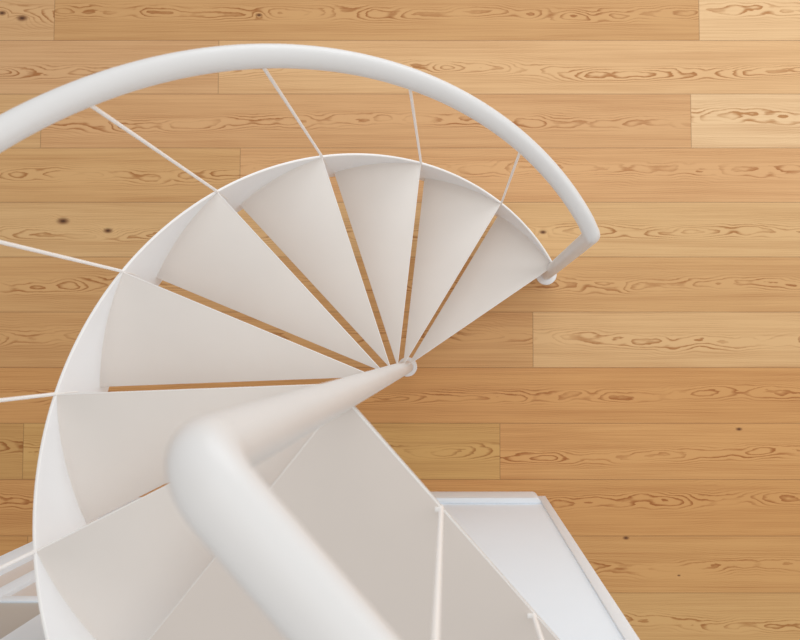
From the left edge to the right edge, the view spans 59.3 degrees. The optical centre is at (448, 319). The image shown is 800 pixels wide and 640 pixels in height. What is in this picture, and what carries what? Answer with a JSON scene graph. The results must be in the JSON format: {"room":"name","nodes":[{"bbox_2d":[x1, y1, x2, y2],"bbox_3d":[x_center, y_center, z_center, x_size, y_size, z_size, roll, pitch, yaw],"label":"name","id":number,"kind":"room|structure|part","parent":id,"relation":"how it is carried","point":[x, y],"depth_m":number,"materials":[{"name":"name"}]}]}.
{"room":"spiral staircase","nodes":[
{"label":"spiral staircase","id":0,"kind":"room"},
{"bbox_2d":[0,503,623,639],"bbox_3d":[-0.310,0.853,2.291,1.518,1.950,0.130,0,88,0],"label":"wall","id":1,"kind":"structure","parent":0,"point":[522,541],"depth_m":2.19,"materials":[{"name":"white paint"}]},
{"bbox_2d":[0,560,39,638],"bbox_3d":[-1.237,0.821,2.292,0.336,1.950,0.054,0,88,0],"label":"door","id":2,"kind":"structure","parent":1,"relation":"in","point":[19,605],"depth_m":1.96,"materials":[{"name":"paint"}]},
{"bbox_3d":[-1.185,0.793,1.964,0.231,0.043,0.022,0,88,0],"label":"rail","id":3,"kind":"part","parent":2,"relation":"part of","materials":[{"name":"white paint"}]},
{"bbox_3d":[-1.165,0.779,1.633,0.193,0.630,0.013,0,88,0],"label":"glass pane","id":4,"kind":"part","parent":2,"relation":"part of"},
{"bbox_2d":[0,497,141,575],"bbox_3d":[-1.452,0.853,2.291,0.093,1.950,0.130,0,88,0],"label":"door frame","id":5,"kind":"structure","parent":1,"relation":"attached to","point":[24,549],"depth_m":2.35,"materials":[{"name":"white paint"}]},
{"bbox_2d":[431,492,540,503],"bbox_3d":[-0.328,0.814,3.198,1.482,0.140,0.026,0,88,0],"label":"baseboard","id":6,"kind":"structure","parent":1,"relation":"attached to","point":[442,497],"depth_m":3.14,"materials":[{"name":"white paint"}]},
{"bbox_2d":[538,496,639,639],"bbox_3d":[0.434,0.851,2.291,0.034,1.950,0.138,0,88,0],"label":"trim","id":7,"kind":"structure","parent":1,"relation":"attached to","point":[623,626],"depth_m":2.08,"materials":[{"name":"white paint"}]},
{"bbox_2d":[0,0,799,639],"bbox_3d":[0.000,-0.296,3.316,10.000,0.001,7.311,0,88,0],"label":"floor","id":8,"kind":"structure","parent":0,"point":[649,391],"depth_m":3.32,"materials":[{"name":"brown wood"}]},
{"bbox_2d":[0,43,599,639],"bbox_3d":[-0.181,0.228,1.878,1.674,2.828,1.779,0,88,0],"label":"spiral staircase","id":9,"kind":"structure","parent":8,"relation":"on","point":[282,512],"depth_m":1.70,"materials":[{"name":"metal"}]},
{"bbox_3d":[0.211,0.562,0.513,0.059,0.076,1.279,-41,88,-2],"label":"landing rail","id":10,"kind":"part","parent":9,"relation":"part of","materials":[{"name":"white metal"}]},
{"bbox_3d":[-0.425,-0.112,1.372,1.649,1.787,0.963,-42,88,-2],"label":"handrail","id":11,"kind":"part","parent":9,"relation":"part of","materials":[{"name":"white metal"}]},
{"bbox_3d":[-0.171,0.443,1.319,1.012,0.011,0.606,0,88,0],"label":"edge trim","id":12,"kind":"part","parent":9,"relation":"part of","materials":[{"name":"paint"}]},
{"bbox_3d":[-0.171,0.442,1.321,1.010,0.012,0.604,0,88,0],"label":"landing plate","id":13,"kind":"part","parent":9,"relation":"part of","materials":[{"name":"metal"}]},
{"bbox_3d":[0.462,-0.241,2.790,0.056,1.046,0.069,0,88,0],"label":"newel post","id":14,"kind":"part","parent":9,"relation":"part of","materials":[{"name":"white metal"}]}
]}

